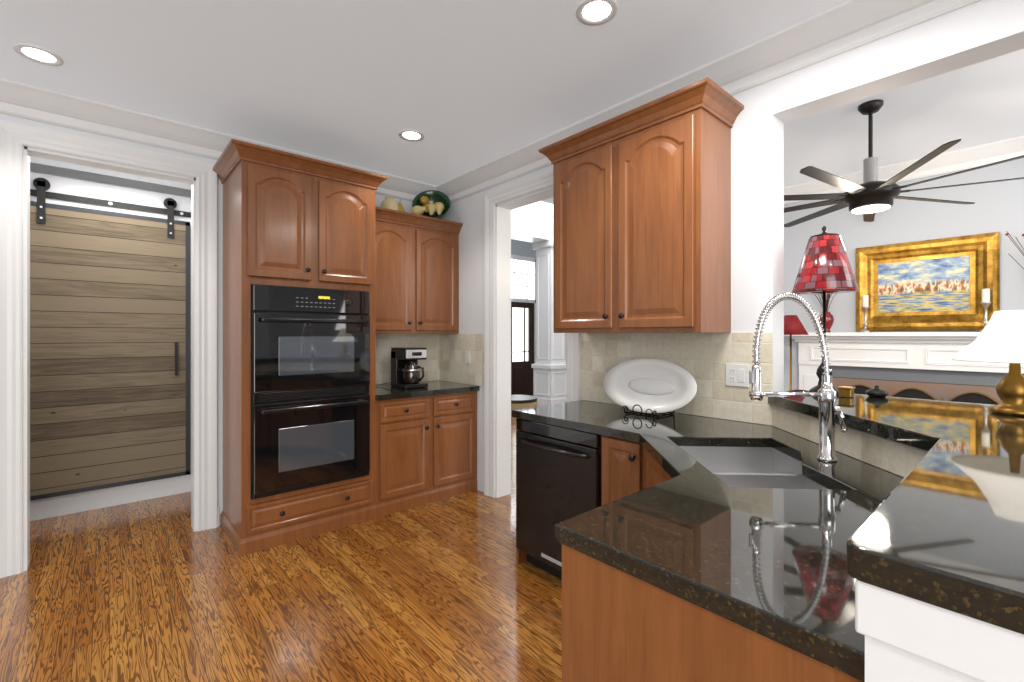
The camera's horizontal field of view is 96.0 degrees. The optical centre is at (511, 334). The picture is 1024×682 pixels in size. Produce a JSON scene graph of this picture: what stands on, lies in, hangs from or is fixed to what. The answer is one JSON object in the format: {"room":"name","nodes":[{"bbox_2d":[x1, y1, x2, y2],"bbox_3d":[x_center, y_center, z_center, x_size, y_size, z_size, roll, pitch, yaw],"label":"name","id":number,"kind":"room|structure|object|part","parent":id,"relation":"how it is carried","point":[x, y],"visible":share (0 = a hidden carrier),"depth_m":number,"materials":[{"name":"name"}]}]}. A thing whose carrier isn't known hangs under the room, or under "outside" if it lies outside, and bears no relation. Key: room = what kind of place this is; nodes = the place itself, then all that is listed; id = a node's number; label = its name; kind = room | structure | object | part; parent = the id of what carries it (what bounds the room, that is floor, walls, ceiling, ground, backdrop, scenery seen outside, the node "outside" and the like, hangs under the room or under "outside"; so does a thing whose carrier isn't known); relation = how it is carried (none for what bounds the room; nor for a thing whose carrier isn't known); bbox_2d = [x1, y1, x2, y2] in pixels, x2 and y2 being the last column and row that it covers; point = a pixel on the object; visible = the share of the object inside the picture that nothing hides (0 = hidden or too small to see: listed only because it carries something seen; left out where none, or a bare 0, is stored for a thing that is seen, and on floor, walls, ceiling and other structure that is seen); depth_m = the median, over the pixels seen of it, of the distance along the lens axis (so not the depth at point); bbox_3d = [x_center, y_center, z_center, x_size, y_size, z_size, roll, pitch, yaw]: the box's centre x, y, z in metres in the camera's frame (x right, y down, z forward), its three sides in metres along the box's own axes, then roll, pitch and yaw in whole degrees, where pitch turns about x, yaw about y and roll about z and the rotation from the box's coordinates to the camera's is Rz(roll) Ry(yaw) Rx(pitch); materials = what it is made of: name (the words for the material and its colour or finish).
{"room":"kitchen","nodes":[
{"label":"kitchen","id":0,"kind":"room"},
{"bbox_2d":[30,156,190,501],"bbox_3d":[-2.934,0.010,3.359,1.340,2.700,0.980,0,0,-41],"label":"wall","id":1,"kind":"structure","parent":0,"point":[62,184],"depth_m":3.65,"materials":[{"name":"white paint"}]},
{"bbox_2d":[30,178,190,500],"bbox_3d":[-3.158,0.022,3.613,1.090,2.345,0.102,0,0,-41],"label":"barn door","id":2,"kind":"structure","parent":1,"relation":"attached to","point":[109,349],"depth_m":3.60,"materials":[{"name":"brown wood"}]},
{"bbox_2d":[30,162,190,520],"bbox_3d":[-2.912,0.050,3.335,1.200,2.620,0.945,0,0,-41],"label":"trim","id":3,"kind":"structure","parent":1,"relation":"attached to","point":[58,506],"depth_m":3.65,"materials":[{"name":"white wood"}]},
{"bbox_2d":[0,113,439,524],"bbox_3d":[-2.848,-0.025,2.702,5.600,2.770,0.120,0,0,-41],"label":"wall","id":4,"kind":"structure","parent":0,"point":[407,205],"depth_m":3.29,"materials":[{"name":"white paint"}]},
{"bbox_2d":[0,120,216,577],"bbox_3d":[-2.531,0.080,2.963,1.062,2.561,0.157,0,0,-41],"label":"door frame","id":5,"kind":"structure","parent":4,"relation":"attached to","point":[20,144],"depth_m":2.73,"materials":[{"name":"white"}]},
{"bbox_2d":[217,506,218,526],"bbox_3d":[-0.867,1.290,3.101,9.099,0.140,1.899,0,0,-41],"label":"baseboard","id":6,"kind":"structure","parent":4,"relation":"attached to","point":[217,516],"depth_m":3.27,"materials":[{"name":"white"}]},
{"bbox_2d":[0,77,435,200],"bbox_3d":[-2.814,-1.328,2.581,5.490,0.162,0.105,0,0,-41],"label":"crown molding","id":7,"kind":"structure","parent":4,"relation":"attached to","point":[18,99],"depth_m":2.92,"materials":[{"name":"white"}]},
{"bbox_2d":[376,334,438,384],"bbox_3d":[-1.059,0.216,4.193,0.944,0.455,0.008,0,0,-41],"label":"backsplash","id":8,"kind":"structure","parent":4,"relation":"attached to","point":[385,343],"depth_m":4.27,"materials":[{"name":"tile"}]},
{"bbox_2d":[380,207,462,333],"bbox_3d":[-0.948,-0.515,4.063,0.942,1.006,0.346,0,0,-41],"label":"upper cabinet","id":9,"kind":"object","parent":4,"relation":"attached to","point":[419,254],"depth_m":3.96,"materials":[{"name":"brown wood"}]},
{"bbox_2d":[412,190,450,218],"bbox_3d":[-0.733,-1.179,4.182,0.300,0.310,0.275,0,0,-41],"label":"bowl","id":10,"kind":"object","parent":9,"relation":"on","point":[438,203],"depth_m":4.22,"materials":[{"name":"green ceramic"}]},
{"bbox_2d":[0,414,561,681],"bbox_3d":[1.343,1.390,3.316,12.700,0.060,11.900,0,0,-41],"label":"floor","id":11,"kind":"structure","parent":0,"point":[159,589],"depth_m":2.34,"materials":[{"name":"brown wood"}]},
{"bbox_2d":[220,141,379,556],"bbox_3d":[-1.529,0.094,3.349,0.875,2.532,0.648,0,0,-41],"label":"tall cabinet","id":12,"kind":"object","parent":11,"relation":"on","point":[330,270],"depth_m":3.07,"materials":[{"name":"brown wood"}]},
{"bbox_2d":[248,279,375,502],"bbox_3d":[-1.427,0.356,3.233,0.775,1.343,0.341,0,0,-41],"label":"double oven","id":13,"kind":"object","parent":12,"relation":"in","point":[312,350],"depth_m":3.08,"materials":[{"name":"black glass"}]},
{"bbox_2d":[380,391,476,516],"bbox_3d":[-0.855,0.922,3.958,0.942,0.875,0.626,0,0,-41],"label":"base cabinet","id":14,"kind":"object","parent":11,"relation":"on","point":[428,444],"depth_m":3.70,"materials":[{"name":"brown wood"}]},
{"bbox_2d":[380,381,479,398],"bbox_3d":[-0.849,0.465,3.952,0.941,0.040,0.643,0,0,-41],"label":"countertop","id":15,"kind":"structure","parent":14,"relation":"on","point":[434,387],"depth_m":3.78,"materials":[{"name":"black stone"}]},
{"bbox_2d":[377,347,427,388],"bbox_3d":[-0.996,0.276,3.911,0.413,0.335,0.481,0,0,-41],"label":"coffee maker","id":16,"kind":"object","parent":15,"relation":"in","point":[405,370],"visible":0.96,"depth_m":3.85,"materials":[{"name":"black plastic"}]},
{"bbox_2d":[511,395,536,413],"bbox_3d":[0.036,0.986,4.497,0.428,0.752,0.428,0,0,-41],"label":"side table","id":17,"kind":"object","parent":11,"relation":"on","point":[522,401],"visible":0.42,"depth_m":4.33,"materials":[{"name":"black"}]},
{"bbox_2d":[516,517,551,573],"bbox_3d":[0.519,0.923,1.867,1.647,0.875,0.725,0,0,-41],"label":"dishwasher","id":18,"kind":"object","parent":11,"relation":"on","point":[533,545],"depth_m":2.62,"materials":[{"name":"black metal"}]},
{"bbox_2d":[552,533,864,681],"bbox_3d":[0.925,0.923,1.406,1.647,0.875,0.581,0,0,-41],"label":"base cabinet","id":19,"kind":"object","parent":11,"relation":"on","point":[619,624],"depth_m":0.90,"materials":[{"name":"brown wood"}]},
{"bbox_2d":[512,401,903,672],"bbox_3d":[0.489,0.502,1.897,1.652,0.113,1.900,0,0,-41],"label":"countertop","id":20,"kind":"structure","parent":19,"relation":"on","point":[745,519],"depth_m":1.24,"materials":[{"name":"black stone"}]},
{"bbox_2d":[603,359,696,417],"bbox_3d":[0.771,0.288,2.586,0.246,0.309,0.584,0,0,-41],"label":"platter","id":21,"kind":"object","parent":20,"relation":"in","point":[645,386],"visible":1,"depth_m":2.56,"materials":[{"name":"white ceramic"}]},
{"bbox_2d":[749,292,847,461],"bbox_3d":[1.020,0.146,1.649,0.336,0.596,0.062,0,0,5],"label":"faucet","id":22,"kind":"object","parent":20,"relation":"in","point":[825,394],"visible":1,"depth_m":1.64,"materials":[{"name":"silver metal"}]},
{"bbox_2d":[784,315,808,390],"bbox_3d":[2.927,0.577,4.846,0.320,1.565,0.320,0,0,-41],"label":"floor lamp","id":23,"kind":"object","parent":11,"relation":"on","point":[793,324],"visible":0.48,"depth_m":4.76,"materials":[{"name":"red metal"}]},
{"bbox_2d":[784,332,1023,404],"bbox_3d":[3.810,0.667,4.358,0.419,1.385,2.280,0,0,-41],"label":"fireplace","id":24,"kind":"object","parent":11,"relation":"on","point":[919,365],"visible":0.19,"depth_m":4.51,"materials":[{"name":"wood"}]},
{"bbox_2d":[815,294,835,331],"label":"mantel decor","id":25,"kind":"object","parent":24,"relation":"on","point":[829,317],"depth_m":4.94,"materials":[{"name":"red glass"}]},
{"bbox_2d":[860,295,870,331],"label":"mantel decor","id":26,"kind":"object","parent":24,"relation":"on","point":[865,298],"depth_m":4.70,"materials":[{"name":"white wax"}]},
{"bbox_2d":[978,289,990,331],"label":"mantel decor","id":27,"kind":"object","parent":24,"relation":"on","point":[985,303],"depth_m":4.06,"materials":[{"name":"silver metal"}]},
{"bbox_2d":[1005,231,1023,268],"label":"mantel decor","id":28,"kind":"object","parent":24,"relation":"on","point":[1007,233],"depth_m":3.92,"materials":[{"name":"silver metal"}]},
{"bbox_2d":[0,0,846,185],"bbox_3d":[-0.097,-1.445,-0.419,5.600,0.070,8.200,0,0,-41],"label":"ceiling","id":29,"kind":"structure","parent":0,"point":[463,86],"depth_m":2.39,"materials":[{"name":"white paint"}]},
{"bbox_2d":[13,43,63,65],"bbox_3d":[-2.376,-1.405,2.318,0.175,0.008,0.175,0,0,10],"label":"recessed light","id":30,"kind":"object","parent":29,"relation":"in","point":[34,53],"depth_m":2.31,"materials":[{"name":"white"}]},
{"bbox_2d":[398,129,423,140],"bbox_3d":[-0.709,-1.405,3.254,0.175,0.008,0.175,0,0,43],"label":"recessed light","id":31,"kind":"object","parent":29,"relation":"in","point":[409,135],"depth_m":3.26,"materials":[{"name":"white"}]},
{"bbox_2d":[576,0,617,25],"bbox_3d":[0.367,-1.405,2.003,0.175,0.008,0.175,0,0,43],"label":"recessed light","id":32,"kind":"object","parent":29,"relation":"in","point":[593,12],"depth_m":2.01,"materials":[{"name":"white"}]},
{"bbox_2d":[511,239,535,257],"bbox_3d":[-0.451,-2.140,9.586,7.100,0.900,0.120,0,0,-41],"label":"wall","id":33,"kind":"structure","parent":0,"point":[521,248],"depth_m":10.09,"materials":[{"name":"grey paint"}]},
{"bbox_2d":[511,260,532,298],"bbox_3d":[0.166,-1.205,10.097,0.800,0.830,0.010,0,0,-41],"label":"window","id":34,"kind":"structure","parent":33,"relation":"in","point":[517,263],"depth_m":10.17,"materials":[{"name":"white"}]},
{"bbox_2d":[511,302,533,395],"bbox_3d":[0.200,0.325,10.057,0.800,2.070,0.085,0,0,-41],"label":"entry door","id":35,"kind":"structure","parent":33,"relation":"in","point":[521,377],"depth_m":10.14,"materials":[{"name":"brown wood"}]},
{"bbox_2d":[512,308,527,361],"bbox_3d":[0.166,-0.005,10.097,0.500,1.170,0.010,0,0,-41],"label":"window","id":36,"kind":"structure","parent":35,"relation":"in","point":[517,329],"depth_m":10.09,"materials":[{"name":"white"}]},
{"bbox_2d":[511,254,566,363],"bbox_3d":[0.651,-0.180,10.438,2.220,3.080,0.100,0,0,-41],"label":"door frame","id":37,"kind":"structure","parent":33,"relation":"attached to","point":[521,259],"depth_m":10.19,"materials":[{"name":"white"}]},
{"bbox_2d":[511,197,566,405],"bbox_3d":[0.447,-0.615,8.605,6.850,3.950,0.530,0,0,-41],"label":"column","id":38,"kind":"object","parent":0,"point":[532,223],"visible":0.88,"depth_m":8.63,"materials":[{"name":"white"}]},
{"bbox_2d":[441,0,1023,491],"bbox_3d":[0.836,-0.165,2.870,0.150,3.050,11.900,0,0,-41],"label":"wall","id":39,"kind":"structure","parent":0,"point":[977,32],"depth_m":2.28,"materials":[{"name":"white paint"}]},
{"bbox_2d":[439,334,483,385],"bbox_3d":[-0.459,0.216,4.220,0.008,0.455,0.743,0,0,-41],"label":"backsplash","id":40,"kind":"structure","parent":39,"relation":"attached to","point":[453,366],"depth_m":4.22,"materials":[{"name":"tile"}]},
{"bbox_2d":[465,351,469,363],"bbox_3d":[-0.400,0.202,4.139,0.008,0.114,0.070,0,0,-41],"label":"outlet","id":41,"kind":"object","parent":39,"relation":"attached to","point":[467,353],"depth_m":4.13,"materials":[{"name":"white plastic"}]},
{"bbox_2d":[484,168,580,497],"bbox_3d":[0.188,0.080,3.605,0.214,2.561,1.042,0,0,-41],"label":"door frame","id":42,"kind":"structure","parent":39,"relation":"attached to","point":[501,203],"depth_m":3.87,"materials":[{"name":"white wood"}]},
{"bbox_2d":[622,358,631,362],"bbox_3d":[0.714,0.203,2.875,0.008,0.114,0.070,0,0,-41],"label":"outlet","id":43,"kind":"object","parent":39,"relation":"attached to","point":[623,359],"depth_m":2.88,"materials":[{"name":"white plastic"}]},
{"bbox_2d":[548,81,735,332],"bbox_3d":[0.694,-0.592,2.651,0.346,1.159,0.960,0,0,-41],"label":"upper cabinet","id":44,"kind":"object","parent":39,"relation":"attached to","point":[642,196],"depth_m":2.39,"materials":[{"name":"brown wood"}]},
{"bbox_2d":[581,333,772,425],"bbox_3d":[0.873,0.216,2.708,0.008,0.455,1.210,0,0,-41],"label":"backsplash","id":45,"kind":"structure","parent":39,"relation":"attached to","point":[703,359],"depth_m":2.52,"materials":[{"name":"tile"}]},
{"bbox_2d":[436,0,980,202],"bbox_3d":[1.964,-1.328,1.397,0.105,0.162,8.199,0,0,-41],"label":"crown molding","id":46,"kind":"structure","parent":39,"relation":"attached to","point":[843,27],"depth_m":2.21,"materials":[{"name":"white"}]},
{"bbox_2d":[726,364,748,386],"bbox_3d":[1.157,0.208,2.372,0.008,0.114,0.116,0,0,-41],"label":"outlet","id":47,"kind":"object","parent":39,"relation":"attached to","point":[737,375],"depth_m":2.37,"materials":[{"name":"white plastic"}]},
{"bbox_2d":[784,158,1023,391],"bbox_3d":[5.005,-0.165,3.411,0.120,3.050,7.200,0,0,-41],"label":"wall","id":48,"kind":"structure","parent":0,"point":[997,207],"depth_m":4.47,"materials":[{"name":"grey paint"}]},
{"bbox_2d":[784,136,1023,203],"bbox_3d":[4.880,-1.608,3.381,0.105,0.162,7.080,0,0,-41],"label":"crown molding","id":49,"kind":"structure","parent":48,"relation":"attached to","point":[973,157],"depth_m":4.34,"materials":[{"name":"white"}]},
{"bbox_2d":[856,232,999,330],"bbox_3d":[3.958,-0.475,4.461,0.060,0.870,1.040,0,0,-41],"label":"framed art","id":50,"kind":"object","parent":48,"relation":"attached to","point":[934,285],"visible":0.88,"depth_m":4.41,"materials":[{"name":"gold metal"}]},
{"bbox_2d":[784,49,1023,187],"bbox_3d":[4.997,-1.725,3.405,7.100,0.070,7.200,0,0,-41],"label":"ceiling","id":51,"kind":"structure","parent":0,"point":[978,104],"depth_m":3.67,"materials":[{"name":"white paint"}]},
{"bbox_2d":[784,99,1023,226],"bbox_3d":[2.612,-1.304,3.396,1.957,0.772,1.938,0,0,-41],"label":"ceiling fan","id":52,"kind":"object","parent":51,"relation":"hanging from","point":[869,196],"visible":0.92,"depth_m":3.32,"materials":[{"name":"black metal"}]},
{"bbox_3d":[0.999,0.848,1.445,1.810,1.024,0.846,0,0,-41],"label":"wall","id":53,"kind":"structure","parent":0,"visible":0},
{"bbox_2d":[772,404,927,476],"bbox_3d":[1.243,0.390,1.762,0.008,0.108,0.988,0,0,4],"label":"backsplash","id":54,"kind":"structure","parent":53,"relation":"attached to","point":[897,458],"depth_m":1.63,"materials":[{"name":"tile"}]},
{"bbox_2d":[768,389,1023,634],"bbox_3d":[1.121,0.312,1.405,2.000,0.045,1.125,0,0,-41],"label":"raised bar","id":55,"kind":"object","parent":53,"relation":"on","point":[942,525],"visible":0.81,"depth_m":0.75,"materials":[{"name":"stone"}]},
{"bbox_2d":[792,226,858,394],"bbox_3d":[1.543,-0.126,2.280,0.276,0.830,0.276,0,0,-41],"label":"lamp","id":56,"kind":"object","parent":55,"relation":"on","point":[825,268],"visible":0.83,"depth_m":2.21,"materials":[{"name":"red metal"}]},
{"bbox_3d":[1.543,-0.346,2.280,0.276,0.272,0.276,0,0,-41],"label":"lamp shade","id":57,"kind":"part","parent":56,"relation":"part of","materials":[{"name":"red glass"}]},
{"bbox_2d":[837,386,855,397],"bbox_3d":[1.564,0.267,2.158,0.068,0.047,0.058,0,0,-41],"label":"trinket","id":58,"kind":"object","parent":55,"relation":"on","point":[848,391],"depth_m":2.14,"materials":[{"name":"gold metal"}]},
{"bbox_2d":[865,385,888,397],"bbox_3d":[1.706,0.263,2.156,0.087,0.054,0.087,0,0,40],"label":"trinket","id":59,"kind":"object","parent":55,"relation":"on","point":[877,392],"depth_m":2.13,"materials":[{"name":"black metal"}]},
{"bbox_2d":[951,310,1023,415],"bbox_3d":[1.843,0.101,1.690,0.340,0.378,0.340,0,0,-41],"label":"lamp","id":60,"kind":"object","parent":55,"relation":"on","point":[1000,338],"visible":1,"depth_m":1.66,"materials":[{"name":"white fabric"}]},
{"bbox_2d":[855,579,1023,681],"bbox_3d":[0.545,0.848,0.571,0.025,1.024,0.195,0,0,-41],"label":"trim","id":61,"kind":"structure","parent":53,"relation":"attached to","point":[908,639],"depth_m":0.58,"materials":[{"name":"white"}]}
]}

